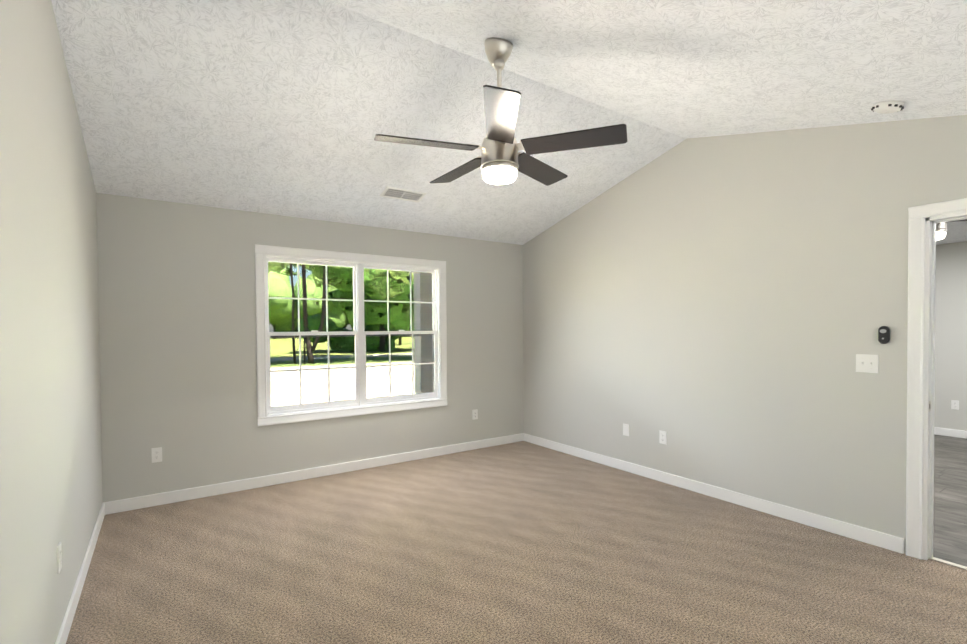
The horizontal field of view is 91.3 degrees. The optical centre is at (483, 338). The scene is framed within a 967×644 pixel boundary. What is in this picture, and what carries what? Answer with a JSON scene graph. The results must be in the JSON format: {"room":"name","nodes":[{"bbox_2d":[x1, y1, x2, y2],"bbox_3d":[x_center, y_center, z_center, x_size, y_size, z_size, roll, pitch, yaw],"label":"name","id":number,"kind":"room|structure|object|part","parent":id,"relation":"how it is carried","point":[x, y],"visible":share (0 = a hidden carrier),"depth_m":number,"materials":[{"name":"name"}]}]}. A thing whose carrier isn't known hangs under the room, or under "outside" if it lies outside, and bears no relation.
{"room":"empty bedroom","nodes":[
{"label":"empty bedroom","id":0,"kind":"room"},
{"bbox_2d":[0,0,102,643],"bbox_3d":[-1.524,-0.113,1.443,0.120,3.170,5.400,-1,1,-34],"label":"wall","id":1,"kind":"structure","parent":0,"point":[51,497],"depth_m":1.88,"materials":[{"name":"grey paint"}]},
{"bbox_2d":[57,542,61,573],"bbox_3d":[-1.853,0.959,2.067,0.009,0.115,0.070,-1,1,-34],"label":"outlet","id":2,"kind":"object","parent":1,"relation":"attached to","point":[59,557],"visible":1,"depth_m":2.05,"materials":[{"name":"white plastic"}]},
{"bbox_2d":[55,503,104,643],"bbox_3d":[-1.447,1.324,1.488,0.014,0.095,5.120,-1,1,-34],"label":"baseboard","id":3,"kind":"structure","parent":1,"relation":"attached to","point":[63,633],"depth_m":2.48,"materials":[{"name":"white wood"}]},
{"bbox_2d":[96,193,523,501],"bbox_3d":[-1.251,0.019,4.805,4.360,2.790,0.160,-1,1,-34],"label":"wall","id":4,"kind":"structure","parent":0,"point":[177,328],"depth_m":4.06,"materials":[{"name":"grey paint"}]},
{"bbox_2d":[151,447,161,462],"bbox_3d":[-2.613,0.936,3.783,0.070,0.115,0.009,-1,1,-34],"label":"electrical outlet","id":5,"kind":"object","parent":4,"relation":"attached to","point":[156,454],"visible":1,"depth_m":3.78,"materials":[{"name":"white plastic"}]},
{"bbox_2d":[103,433,523,514],"bbox_3d":[-1.193,1.267,4.754,4.120,0.095,0.014,-1,1,-34],"label":"baseboard","id":6,"kind":"structure","parent":4,"relation":"attached to","point":[123,505],"depth_m":4.34,"materials":[{"name":"white wood"}]},
{"bbox_2d":[255,244,446,426],"bbox_3d":[-1.256,-0.036,4.791,1.932,1.610,0.177,-1,1,-34],"label":"window unit","id":7,"kind":"structure","parent":4,"relation":"in","point":[342,334],"depth_m":4.70,"materials":[{"name":"white"}]},
{"bbox_2d":[472,409,477,419],"bbox_3d":[-0.097,0.889,5.502,0.070,0.115,0.009,-1,1,-34],"label":"electrical outlet","id":8,"kind":"object","parent":4,"relation":"attached to","point":[474,414],"visible":1,"depth_m":5.50,"materials":[{"name":"white plastic"}]},
{"bbox_2d":[51,0,685,244],"bbox_3d":[-0.635,-1.429,3.864,4.360,0.711,2.380,-1,1,-34],"label":"ceiling slope","id":9,"kind":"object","parent":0,"point":[291,108],"visible":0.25,"depth_m":3.14,"materials":[{"name":"white paint"}]},
{"bbox_2d":[380,186,425,201],"bbox_3d":[-0.722,-1.289,4.250,0.380,0.007,0.170,-1,-13,-34],"label":"air vent register","id":10,"kind":"object","parent":9,"relation":"attached to","point":[401,192],"visible":1,"depth_m":4.24,"materials":[{"name":"white metal"}]},
{"bbox_2d":[66,441,966,643],"bbox_3d":[0.208,1.390,2.645,4.290,0.100,5.400,-1,1,-34],"label":"floor carpet","id":11,"kind":"object","parent":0,"point":[522,542],"visible":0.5,"depth_m":2.74,"materials":[{"name":"beige carpet"}]},
{"bbox_2d":[928,557,966,569],"bbox_3d":[2.893,1.321,2.517,0.040,0.006,0.774,-1,1,-34],"label":"threshold strip","id":12,"kind":"object","parent":11,"relation":"on","point":[949,563],"depth_m":2.76,"materials":[{"name":"silver metal"}]},
{"bbox_2d":[325,0,966,138],"bbox_3d":[0.889,-1.318,1.637,4.360,0.881,3.020,-1,1,-34],"label":"ceiling slope","id":13,"kind":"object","parent":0,"point":[686,69],"visible":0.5,"depth_m":2.34,"materials":[{"name":"white paint"}]},
{"bbox_2d":[374,38,626,185],"bbox_3d":[0.061,-1.233,2.598,1.298,0.763,1.239,-1,1,-34],"label":"ceiling fan","id":14,"kind":"object","parent":13,"relation":"hanging from","point":[500,160],"visible":1,"depth_m":2.47,"materials":[{"name":"silver metal"}]},
{"bbox_3d":[-0.255,-1.015,2.462,0.607,0.014,0.158,-1,13,-17],"label":"blade","id":15,"kind":"part","parent":14,"relation":"part of","materials":[{"name":"brown wood"}]},
{"bbox_3d":[-0.117,-1.023,2.860,0.158,0.014,0.607,-16,9,-34],"label":"blade","id":16,"kind":"part","parent":14,"relation":"part of","materials":[{"name":"wood"}]},
{"bbox_3d":[0.081,-1.013,2.208,0.158,0.014,0.607,12,1,1],"label":"blade","id":17,"kind":"part","parent":14,"relation":"part of","materials":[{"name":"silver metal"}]},
{"bbox_3d":[0.304,-1.025,2.852,0.158,0.014,0.607,-15,-8,36],"label":"blade","id":18,"kind":"part","parent":14,"relation":"part of","materials":[{"name":"brown wood"}]},
{"bbox_3d":[0.426,-1.020,2.449,0.607,0.014,0.158,0,-11,19],"label":"blade","id":19,"kind":"part","parent":14,"relation":"part of","materials":[{"name":"brown wood"}]},
{"bbox_2d":[871,101,903,113],"bbox_3d":[2.265,-1.288,2.652,0.136,0.043,0.138,-1,16,-34],"label":"smoke detector","id":20,"kind":"object","parent":13,"relation":"attached to","point":[884,107],"visible":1,"depth_m":2.62,"materials":[{"name":"white plastic"}]},
{"bbox_2d":[523,115,966,553],"bbox_3d":[1.976,-0.177,3.835,0.120,3.170,5.400,-1,1,-34],"label":"wall","id":21,"kind":"structure","parent":0,"point":[721,310],"depth_m":3.62,"materials":[{"name":"grey paint"}]},
{"bbox_2d":[623,423,628,435],"bbox_3d":[1.392,0.894,4.611,0.013,0.115,0.070,-1,1,-34],"label":"outlet","id":22,"kind":"object","parent":21,"relation":"attached to","point":[625,429],"visible":1,"depth_m":4.61,"materials":[{"name":"white plastic"}]},
{"bbox_2d":[659,430,666,443],"bbox_3d":[1.620,0.898,4.271,0.009,0.115,0.070,-1,1,-34],"label":"outlet","id":23,"kind":"object","parent":21,"relation":"attached to","point":[662,437],"visible":1,"depth_m":4.27,"materials":[{"name":"white plastic"}]},
{"bbox_2d":[524,433,903,553],"bbox_3d":[1.533,1.254,4.403,0.014,0.095,3.670,-1,1,-34],"label":"baseboard","id":24,"kind":"structure","parent":21,"relation":"attached to","point":[871,536],"depth_m":3.66,"materials":[{"name":"white wood"}]},
{"bbox_2d":[856,354,878,372],"bbox_3d":[2.452,0.163,3.026,0.018,0.116,0.116,-1,1,-34],"label":"toggle light switch","id":25,"kind":"object","parent":21,"relation":"attached to","point":[867,363],"visible":1,"depth_m":3.02,"materials":[{"name":"white plastic"}]},
{"bbox_2d":[878,326,889,343],"bbox_3d":[2.496,-0.019,2.948,0.028,0.112,0.056,-1,1,-34],"label":"remote","id":26,"kind":"object","parent":21,"relation":"attached to","point":[883,334],"visible":1,"depth_m":2.94,"materials":[{"name":"black plastic"}]},
{"bbox_2d":[906,198,966,559],"bbox_3d":[2.887,0.271,2.501,0.139,2.105,0.960,-1,1,-34],"label":"door frame","id":27,"kind":"structure","parent":21,"relation":"attached to","point":[918,215],"depth_m":2.82,"materials":[{"name":"white wood"}]},
{"bbox_2d":[933,434,966,566],"bbox_3d":[4.588,1.336,4.087,4.570,0.098,6.040,-1,1,-34],"label":"floor","id":28,"kind":"structure","parent":0,"point":[950,506],"depth_m":3.80,"materials":[{"name":"grey wood"}]},
{"bbox_2d":[934,241,966,436],"bbox_3d":[6.415,0.032,5.321,0.120,2.640,6.040,-1,1,-34],"label":"wall","id":29,"kind":"structure","parent":0,"point":[951,330],"depth_m":5.94,"materials":[{"name":"grey paint"}]},
{"bbox_2d":[934,427,966,438],"bbox_3d":[6.368,1.205,5.303,0.014,0.095,5.800,-1,1,-34],"label":"baseboard","id":30,"kind":"structure","parent":29,"relation":"attached to","point":[951,432],"depth_m":5.97,"materials":[{"name":"white wood"}]},
{"bbox_2d":[951,400,958,409],"bbox_3d":[5.928,0.840,5.942,0.009,0.115,0.070,-1,1,-34],"label":"outlet","id":31,"kind":"object","parent":29,"relation":"attached to","point":[954,404],"visible":1,"depth_m":5.94,"materials":[{"name":"white plastic"}]},
{"bbox_2d":[936,221,966,244],"bbox_3d":[4.599,-1.205,4.064,4.500,0.100,6.040,-1,1,-34],"label":"ceiling","id":32,"kind":"structure","parent":0,"point":[956,232],"depth_m":5.34,"materials":[{"name":"white paint"}]},
{"bbox_2d":[936,219,966,239],"bbox_3d":[3.452,-0.952,3.720,1.298,0.382,1.248,-1,1,-34],"label":"ceiling fan","id":33,"kind":"object","parent":32,"relation":"hanging from","point":[941,229],"visible":0.04,"depth_m":3.60,"materials":[{"name":"silver metal"}]}
]}

